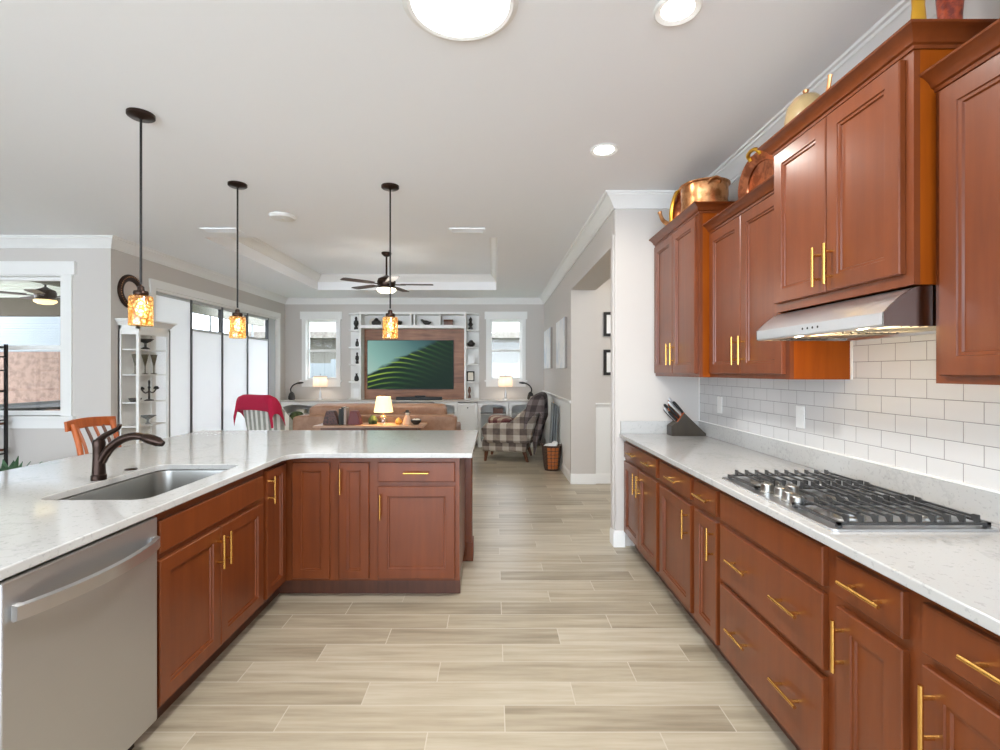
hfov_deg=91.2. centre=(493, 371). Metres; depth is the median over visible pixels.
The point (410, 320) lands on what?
bookcase
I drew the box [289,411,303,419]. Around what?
cushion
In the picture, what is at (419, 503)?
base cabinet
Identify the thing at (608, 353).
print
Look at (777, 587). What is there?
base cabinet
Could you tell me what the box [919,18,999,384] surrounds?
upper cabinet
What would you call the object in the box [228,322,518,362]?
neighbouring house
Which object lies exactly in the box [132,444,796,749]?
floor
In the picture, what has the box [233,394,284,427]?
throw blanket
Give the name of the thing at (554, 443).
linen cloth
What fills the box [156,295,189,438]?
shade
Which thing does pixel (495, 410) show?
storage box
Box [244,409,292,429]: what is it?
armchair
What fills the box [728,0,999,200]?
wall
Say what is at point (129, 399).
dish
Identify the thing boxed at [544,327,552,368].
picture
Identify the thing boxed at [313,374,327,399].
table lamp
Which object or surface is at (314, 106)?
ceiling
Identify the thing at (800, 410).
outlet
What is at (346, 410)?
book
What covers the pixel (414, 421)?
bowl
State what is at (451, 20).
ceiling light
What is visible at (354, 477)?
base cabinet
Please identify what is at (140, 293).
socket
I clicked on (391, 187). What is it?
pendant light
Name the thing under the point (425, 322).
bird figurine
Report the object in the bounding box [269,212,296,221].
smoke detector
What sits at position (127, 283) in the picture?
wall medallion
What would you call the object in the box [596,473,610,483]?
baseboard
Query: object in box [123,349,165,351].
shelf
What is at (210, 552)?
base cabinet
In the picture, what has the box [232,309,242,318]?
socket
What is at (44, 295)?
ceiling fan
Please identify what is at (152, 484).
sink
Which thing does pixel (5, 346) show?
etagere
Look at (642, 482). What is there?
base cabinet
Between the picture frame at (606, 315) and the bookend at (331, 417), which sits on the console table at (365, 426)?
the bookend at (331, 417)
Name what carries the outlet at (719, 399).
attached to the wall tile
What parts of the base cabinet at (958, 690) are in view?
handle, drawer, door, handle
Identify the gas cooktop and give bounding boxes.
[722,469,998,531]
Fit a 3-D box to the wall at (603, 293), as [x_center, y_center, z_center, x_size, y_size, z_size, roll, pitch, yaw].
[2.289,-0.007,6.246,2.022,2.845,0.108,0,0,0]
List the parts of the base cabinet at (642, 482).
door, handle, drawer, handle, door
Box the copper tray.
[738,147,773,198]
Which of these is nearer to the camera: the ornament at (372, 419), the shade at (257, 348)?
the ornament at (372, 419)
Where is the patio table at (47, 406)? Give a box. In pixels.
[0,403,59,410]
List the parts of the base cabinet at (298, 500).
handle, door, door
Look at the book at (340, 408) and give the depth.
6.03 m
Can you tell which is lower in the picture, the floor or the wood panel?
the floor
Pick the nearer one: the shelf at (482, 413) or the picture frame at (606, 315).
the picture frame at (606, 315)
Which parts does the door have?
rail, panel, rail, shade rail, panel, rail, panel, rail, shade rail, panel, panel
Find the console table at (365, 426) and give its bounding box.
[313,423,426,429]
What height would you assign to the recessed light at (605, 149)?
0.010 m
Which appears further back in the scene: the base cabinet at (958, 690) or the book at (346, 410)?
the book at (346, 410)
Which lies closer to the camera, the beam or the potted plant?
the potted plant
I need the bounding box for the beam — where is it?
[0,298,59,316]
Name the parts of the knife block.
knife handle, knife handle, knife handle, knife handle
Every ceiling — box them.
[0,0,900,297]
[0,281,59,297]
[218,238,497,286]
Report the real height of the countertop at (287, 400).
0.030 m
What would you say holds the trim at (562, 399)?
attached to the wall at (557, 306)
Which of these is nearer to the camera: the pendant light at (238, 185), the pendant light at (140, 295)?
the pendant light at (140, 295)
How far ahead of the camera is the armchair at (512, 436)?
7.62 m
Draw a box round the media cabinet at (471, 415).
[281,402,532,446]
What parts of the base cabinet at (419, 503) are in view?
handle, handle, drawer, door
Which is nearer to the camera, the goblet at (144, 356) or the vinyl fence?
the goblet at (144, 356)
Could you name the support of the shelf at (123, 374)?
attached to the hutch
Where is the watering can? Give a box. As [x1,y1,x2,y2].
[658,189,680,225]
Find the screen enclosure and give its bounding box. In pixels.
[0,281,264,407]
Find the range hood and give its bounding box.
[756,285,935,340]
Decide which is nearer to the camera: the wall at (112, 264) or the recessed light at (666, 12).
the recessed light at (666, 12)
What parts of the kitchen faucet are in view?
lever, spout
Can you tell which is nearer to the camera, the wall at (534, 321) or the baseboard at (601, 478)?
the baseboard at (601, 478)
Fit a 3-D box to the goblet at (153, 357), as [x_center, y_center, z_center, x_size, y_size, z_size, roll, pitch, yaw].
[-3.970,-0.082,5.720,0.072,0.225,0.071,0,0,0]
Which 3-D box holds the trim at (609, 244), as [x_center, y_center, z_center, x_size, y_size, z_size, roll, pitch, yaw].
[0.972,0.085,5.105,0.012,2.400,2.230,0,0,0]
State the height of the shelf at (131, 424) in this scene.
0.014 m
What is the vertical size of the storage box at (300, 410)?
0.082 m
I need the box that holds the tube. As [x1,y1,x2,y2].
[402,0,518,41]
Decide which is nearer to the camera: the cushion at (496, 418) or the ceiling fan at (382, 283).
the ceiling fan at (382, 283)
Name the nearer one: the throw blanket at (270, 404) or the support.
the support
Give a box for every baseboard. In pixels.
[546,441,595,483]
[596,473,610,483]
[610,527,624,546]
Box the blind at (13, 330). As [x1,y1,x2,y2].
[0,317,59,351]
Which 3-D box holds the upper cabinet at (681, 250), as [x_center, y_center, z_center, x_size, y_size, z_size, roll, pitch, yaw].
[1.457,-0.512,3.505,0.418,1.098,0.900,0,0,0]
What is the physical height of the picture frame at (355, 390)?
0.190 m
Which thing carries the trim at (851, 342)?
attached to the wall at (973, 9)
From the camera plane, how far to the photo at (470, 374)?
9.42 m
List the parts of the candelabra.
stem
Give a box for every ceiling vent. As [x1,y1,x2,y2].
[199,228,242,232]
[449,228,484,232]
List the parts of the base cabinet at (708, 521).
handle, drawer, door, handle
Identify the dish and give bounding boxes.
[128,398,141,401]
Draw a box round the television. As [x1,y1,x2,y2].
[367,340,453,388]
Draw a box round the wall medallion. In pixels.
[117,274,141,308]
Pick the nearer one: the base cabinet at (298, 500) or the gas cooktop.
the gas cooktop
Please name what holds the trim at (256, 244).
attached to the ceiling at (322, 255)
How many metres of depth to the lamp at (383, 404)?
6.02 m
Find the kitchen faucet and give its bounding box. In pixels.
[90,424,164,480]
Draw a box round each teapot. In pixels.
[372,318,380,324]
[784,74,832,125]
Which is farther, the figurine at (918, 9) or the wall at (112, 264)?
the wall at (112, 264)
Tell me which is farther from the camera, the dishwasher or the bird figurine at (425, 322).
the bird figurine at (425, 322)
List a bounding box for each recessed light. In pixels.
[590,143,618,156]
[653,0,702,25]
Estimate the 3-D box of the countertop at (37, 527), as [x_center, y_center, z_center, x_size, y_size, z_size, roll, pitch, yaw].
[-1.306,0.516,2.390,2.347,0.030,3.580,0,0,0]
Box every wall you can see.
[0,248,96,468]
[97,248,284,444]
[285,304,543,443]
[544,214,611,473]
[596,278,610,472]
[612,209,698,545]
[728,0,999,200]
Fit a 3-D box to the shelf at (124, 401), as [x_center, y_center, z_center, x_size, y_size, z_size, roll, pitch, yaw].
[-3.979,0.343,5.585,0.185,0.014,0.466,0,0,0]
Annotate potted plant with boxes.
[0,456,41,470]
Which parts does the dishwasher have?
handle mount, handle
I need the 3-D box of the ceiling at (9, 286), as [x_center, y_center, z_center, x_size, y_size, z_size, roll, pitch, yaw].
[-7.650,-1.350,7.190,3.900,0.070,3.620,0,0,0]
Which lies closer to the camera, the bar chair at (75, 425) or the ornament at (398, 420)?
the bar chair at (75, 425)
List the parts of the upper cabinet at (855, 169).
door, handle, handle, door, crown, panel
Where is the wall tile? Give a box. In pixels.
[700,334,999,490]
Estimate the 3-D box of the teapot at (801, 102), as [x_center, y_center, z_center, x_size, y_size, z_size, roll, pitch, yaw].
[1.385,-1.149,2.171,0.170,0.238,0.235,0,0,28]
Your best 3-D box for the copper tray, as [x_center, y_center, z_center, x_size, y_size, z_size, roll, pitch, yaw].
[1.517,-1.079,2.810,0.108,0.390,0.481,0,0,0]
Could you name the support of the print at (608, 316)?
attached to the picture frame at (606, 315)
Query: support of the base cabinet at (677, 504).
on the floor
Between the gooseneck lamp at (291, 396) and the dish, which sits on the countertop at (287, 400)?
the gooseneck lamp at (291, 396)
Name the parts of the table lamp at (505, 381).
lamp shade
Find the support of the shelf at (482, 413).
attached to the media cabinet at (471, 415)
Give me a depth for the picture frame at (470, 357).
9.42 m
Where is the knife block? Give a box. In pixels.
[663,398,705,435]
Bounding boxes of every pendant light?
[126,107,155,326]
[227,181,247,338]
[381,183,398,338]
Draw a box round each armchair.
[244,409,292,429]
[482,395,538,461]
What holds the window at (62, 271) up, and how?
in the wall at (35, 445)
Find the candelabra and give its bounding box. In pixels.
[141,380,158,400]
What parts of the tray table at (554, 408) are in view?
panel, panel, panel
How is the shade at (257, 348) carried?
attached to the wall at (112, 264)
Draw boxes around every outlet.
[717,397,721,412]
[796,405,804,428]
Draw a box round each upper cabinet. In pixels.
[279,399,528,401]
[649,201,734,376]
[702,174,849,378]
[757,19,997,312]
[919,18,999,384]
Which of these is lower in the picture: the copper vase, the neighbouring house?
the neighbouring house
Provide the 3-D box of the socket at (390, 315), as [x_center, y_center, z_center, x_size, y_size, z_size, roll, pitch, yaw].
[-0.800,-0.439,3.777,0.076,0.072,0.076,0,0,0]
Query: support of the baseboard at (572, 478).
attached to the wall at (557, 306)
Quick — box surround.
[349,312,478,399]
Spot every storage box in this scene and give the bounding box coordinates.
[297,409,306,412]
[493,408,502,413]
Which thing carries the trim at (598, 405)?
attached to the wall at (603, 293)
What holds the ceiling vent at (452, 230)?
in the ceiling at (314, 106)
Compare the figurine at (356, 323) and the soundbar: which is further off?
the figurine at (356, 323)
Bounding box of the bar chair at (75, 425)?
[64,416,121,455]
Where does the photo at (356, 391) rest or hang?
attached to the picture frame at (355, 390)
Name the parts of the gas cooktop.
burner, knob, knob, knob, knob, knob, burner, burner, burner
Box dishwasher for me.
[0,517,159,749]
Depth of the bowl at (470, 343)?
9.37 m
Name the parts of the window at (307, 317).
sash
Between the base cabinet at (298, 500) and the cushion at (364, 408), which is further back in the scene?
the cushion at (364, 408)
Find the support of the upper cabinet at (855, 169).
attached to the wall at (973, 9)
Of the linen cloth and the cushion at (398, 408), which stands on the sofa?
the cushion at (398, 408)
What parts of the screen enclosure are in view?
rail, post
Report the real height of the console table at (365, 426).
0.755 m
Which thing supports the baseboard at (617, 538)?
attached to the wall at (639, 394)
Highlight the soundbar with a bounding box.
[396,395,441,399]
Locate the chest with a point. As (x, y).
(446, 322)
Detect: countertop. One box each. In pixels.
[0,430,477,579]
[619,434,999,635]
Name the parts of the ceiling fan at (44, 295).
blade, blade, blade, motor, lamp shade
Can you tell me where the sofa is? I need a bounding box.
[293,403,460,429]
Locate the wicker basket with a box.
[540,442,561,470]
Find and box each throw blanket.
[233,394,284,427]
[524,392,547,454]
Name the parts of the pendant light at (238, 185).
rod, lamp shade, bulb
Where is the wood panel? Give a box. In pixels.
[364,329,463,398]
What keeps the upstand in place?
on the countertop at (959, 572)
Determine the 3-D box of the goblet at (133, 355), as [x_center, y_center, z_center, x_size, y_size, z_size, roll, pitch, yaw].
[-3.970,-0.082,5.420,0.072,0.225,0.071,0,0,0]
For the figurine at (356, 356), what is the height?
0.220 m
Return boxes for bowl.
[141,339,153,348]
[411,419,421,424]
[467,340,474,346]
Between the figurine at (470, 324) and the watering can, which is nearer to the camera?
the watering can
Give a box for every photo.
[354,389,358,396]
[468,372,472,379]
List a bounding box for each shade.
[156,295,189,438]
[193,331,220,431]
[223,335,246,429]
[248,339,267,394]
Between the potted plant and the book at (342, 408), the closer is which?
the potted plant
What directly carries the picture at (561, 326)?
attached to the wall at (557, 306)
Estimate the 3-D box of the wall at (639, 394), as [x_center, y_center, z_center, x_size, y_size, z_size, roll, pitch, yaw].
[1.323,-0.007,4.010,0.689,2.845,0.100,0,0,0]
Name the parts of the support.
corner trim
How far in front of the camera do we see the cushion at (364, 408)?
6.68 m
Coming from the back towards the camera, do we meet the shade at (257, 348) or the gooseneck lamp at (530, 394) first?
the gooseneck lamp at (530, 394)
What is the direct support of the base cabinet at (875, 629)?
on the floor
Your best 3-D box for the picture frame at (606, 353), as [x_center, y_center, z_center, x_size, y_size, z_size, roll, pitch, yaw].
[1.532,-0.115,6.187,0.295,0.320,0.024,0,0,0]
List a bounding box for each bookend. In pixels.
[323,410,338,424]
[347,410,362,424]
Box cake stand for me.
[141,415,155,423]
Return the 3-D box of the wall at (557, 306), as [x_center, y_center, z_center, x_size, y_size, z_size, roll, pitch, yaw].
[1.125,-0.007,6.830,0.306,2.845,5.540,0,0,0]
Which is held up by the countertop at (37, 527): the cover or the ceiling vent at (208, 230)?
the cover
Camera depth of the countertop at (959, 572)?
1.44 m
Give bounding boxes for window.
[0,261,76,427]
[0,317,59,410]
[300,312,341,386]
[485,312,526,386]
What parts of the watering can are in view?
spout, handle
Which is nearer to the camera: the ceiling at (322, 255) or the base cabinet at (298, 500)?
the base cabinet at (298, 500)
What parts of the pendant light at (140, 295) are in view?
rod, lamp shade, bulb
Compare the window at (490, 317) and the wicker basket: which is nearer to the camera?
the wicker basket
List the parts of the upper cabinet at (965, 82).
crown, door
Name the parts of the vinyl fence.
post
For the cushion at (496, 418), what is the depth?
7.83 m
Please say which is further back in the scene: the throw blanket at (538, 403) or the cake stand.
the throw blanket at (538, 403)
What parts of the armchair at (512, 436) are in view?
leg, arm, leg, backrest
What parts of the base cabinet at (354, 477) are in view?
handle, door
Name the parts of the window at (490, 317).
sash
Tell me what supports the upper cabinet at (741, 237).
attached to the wall at (973, 9)
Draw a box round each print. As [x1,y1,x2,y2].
[607,315,610,332]
[607,352,610,371]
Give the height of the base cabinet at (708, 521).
0.884 m
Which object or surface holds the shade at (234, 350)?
attached to the wall at (112, 264)
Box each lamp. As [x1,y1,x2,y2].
[288,382,303,399]
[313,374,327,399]
[374,396,392,415]
[498,374,512,399]
[519,382,532,399]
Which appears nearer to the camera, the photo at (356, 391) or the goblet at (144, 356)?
the goblet at (144, 356)
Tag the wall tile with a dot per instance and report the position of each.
(893, 411)
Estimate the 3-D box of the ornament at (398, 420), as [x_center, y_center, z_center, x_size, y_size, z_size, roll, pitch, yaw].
[-1.190,0.617,6.120,0.090,0.085,0.088,0,0,0]
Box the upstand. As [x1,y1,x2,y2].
[620,421,999,524]
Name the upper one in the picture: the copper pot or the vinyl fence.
the copper pot
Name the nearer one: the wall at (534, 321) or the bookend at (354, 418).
the bookend at (354, 418)
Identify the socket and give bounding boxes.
[132,286,148,298]
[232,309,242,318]
[385,310,394,318]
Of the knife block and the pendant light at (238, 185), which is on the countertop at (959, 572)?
the knife block
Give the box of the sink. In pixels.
[60,470,224,499]
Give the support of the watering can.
on the upper cabinet at (681, 250)
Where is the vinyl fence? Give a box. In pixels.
[310,359,518,376]
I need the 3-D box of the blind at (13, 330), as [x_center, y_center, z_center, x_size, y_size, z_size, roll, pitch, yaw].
[-9.950,-0.755,9.660,6.100,0.740,0.080,0,0,0]
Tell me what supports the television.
attached to the wood panel
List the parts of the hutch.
crown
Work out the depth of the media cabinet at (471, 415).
9.15 m
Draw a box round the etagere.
[0,344,7,464]
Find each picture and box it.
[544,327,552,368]
[556,317,566,368]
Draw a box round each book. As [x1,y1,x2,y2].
[339,408,340,424]
[341,406,346,424]
[344,407,348,424]
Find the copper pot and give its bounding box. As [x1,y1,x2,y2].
[679,175,730,211]
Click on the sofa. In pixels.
(436, 417)
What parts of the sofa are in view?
arm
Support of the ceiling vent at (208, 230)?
in the ceiling at (314, 106)
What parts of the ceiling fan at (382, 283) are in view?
blade, blade, motor, lamp shade, blade, blade, blade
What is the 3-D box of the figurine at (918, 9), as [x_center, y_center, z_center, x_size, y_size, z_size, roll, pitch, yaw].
[1.420,-1.196,1.640,0.060,0.330,0.060,0,0,0]
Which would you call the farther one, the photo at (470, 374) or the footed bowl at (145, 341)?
the photo at (470, 374)
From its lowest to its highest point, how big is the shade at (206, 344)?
1.890 m
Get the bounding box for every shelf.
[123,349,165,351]
[123,374,165,375]
[123,400,165,403]
[123,422,165,427]
[481,412,508,414]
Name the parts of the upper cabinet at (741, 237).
door, handle, crown, handle, door, panel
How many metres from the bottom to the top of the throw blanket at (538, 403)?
0.931 m
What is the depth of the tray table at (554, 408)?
7.26 m
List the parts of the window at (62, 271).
sash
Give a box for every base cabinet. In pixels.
[134,470,262,742]
[249,458,338,623]
[335,458,376,592]
[374,458,464,592]
[624,440,672,593]
[660,459,709,639]
[691,477,737,674]
[720,491,834,749]
[830,550,919,749]
[917,595,999,749]
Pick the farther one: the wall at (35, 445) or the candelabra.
the candelabra
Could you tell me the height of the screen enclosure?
2.820 m
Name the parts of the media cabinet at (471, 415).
frame, frame, frame, frame, louvred door, frame, frame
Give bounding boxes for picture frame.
[353,388,358,397]
[467,371,473,380]
[468,355,473,363]
[603,312,610,335]
[603,350,610,374]
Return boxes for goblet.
[131,354,135,373]
[141,354,148,373]
[150,355,156,373]
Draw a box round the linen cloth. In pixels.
[544,441,557,445]
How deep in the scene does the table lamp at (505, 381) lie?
9.26 m
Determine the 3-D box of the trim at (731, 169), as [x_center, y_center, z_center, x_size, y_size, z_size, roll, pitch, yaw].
[-2.866,-1.373,2.500,9.067,0.115,14.200,0,0,0]
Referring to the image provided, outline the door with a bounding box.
[149,278,280,438]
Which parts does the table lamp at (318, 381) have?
lamp shade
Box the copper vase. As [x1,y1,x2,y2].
[935,0,963,18]
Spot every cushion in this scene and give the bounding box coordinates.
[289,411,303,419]
[309,403,377,413]
[378,403,446,413]
[488,414,512,422]
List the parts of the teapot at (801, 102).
spout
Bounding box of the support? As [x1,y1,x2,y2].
[463,457,473,560]
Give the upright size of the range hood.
0.127 m
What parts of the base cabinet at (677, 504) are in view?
handle, drawer, door, handle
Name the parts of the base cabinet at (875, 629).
handle, handle, drawer, door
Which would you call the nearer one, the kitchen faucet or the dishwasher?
the dishwasher
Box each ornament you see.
[368,415,377,423]
[395,417,401,424]
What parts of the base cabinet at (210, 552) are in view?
door, handle, handle, door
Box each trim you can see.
[0,0,936,303]
[232,238,496,281]
[542,390,570,404]
[570,235,613,528]
[596,403,610,407]
[698,341,999,493]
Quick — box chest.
[443,320,452,324]
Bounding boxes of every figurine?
[354,317,358,329]
[355,352,358,363]
[403,410,411,424]
[421,319,430,324]
[468,317,472,329]
[910,0,926,18]
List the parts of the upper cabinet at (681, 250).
door, handle, handle, door, crown, panel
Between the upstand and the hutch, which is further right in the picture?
the upstand
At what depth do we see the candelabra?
5.63 m
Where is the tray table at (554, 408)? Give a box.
[549,402,557,442]
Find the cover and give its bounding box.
[124,467,137,470]
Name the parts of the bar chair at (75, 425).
leg, rail, leg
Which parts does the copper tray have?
handle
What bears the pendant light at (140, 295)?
hanging from the ceiling at (314, 106)
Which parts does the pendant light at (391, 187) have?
rod, lamp shade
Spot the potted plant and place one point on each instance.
(14, 464)
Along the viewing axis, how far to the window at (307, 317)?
9.58 m
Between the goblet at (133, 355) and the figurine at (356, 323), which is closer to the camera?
the goblet at (133, 355)
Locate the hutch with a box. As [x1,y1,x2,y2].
[115,318,176,446]
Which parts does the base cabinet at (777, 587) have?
handle, handle, drawer, drawer, handle, handle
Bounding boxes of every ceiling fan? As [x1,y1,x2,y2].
[0,284,59,304]
[340,251,432,293]
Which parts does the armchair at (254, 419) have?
arm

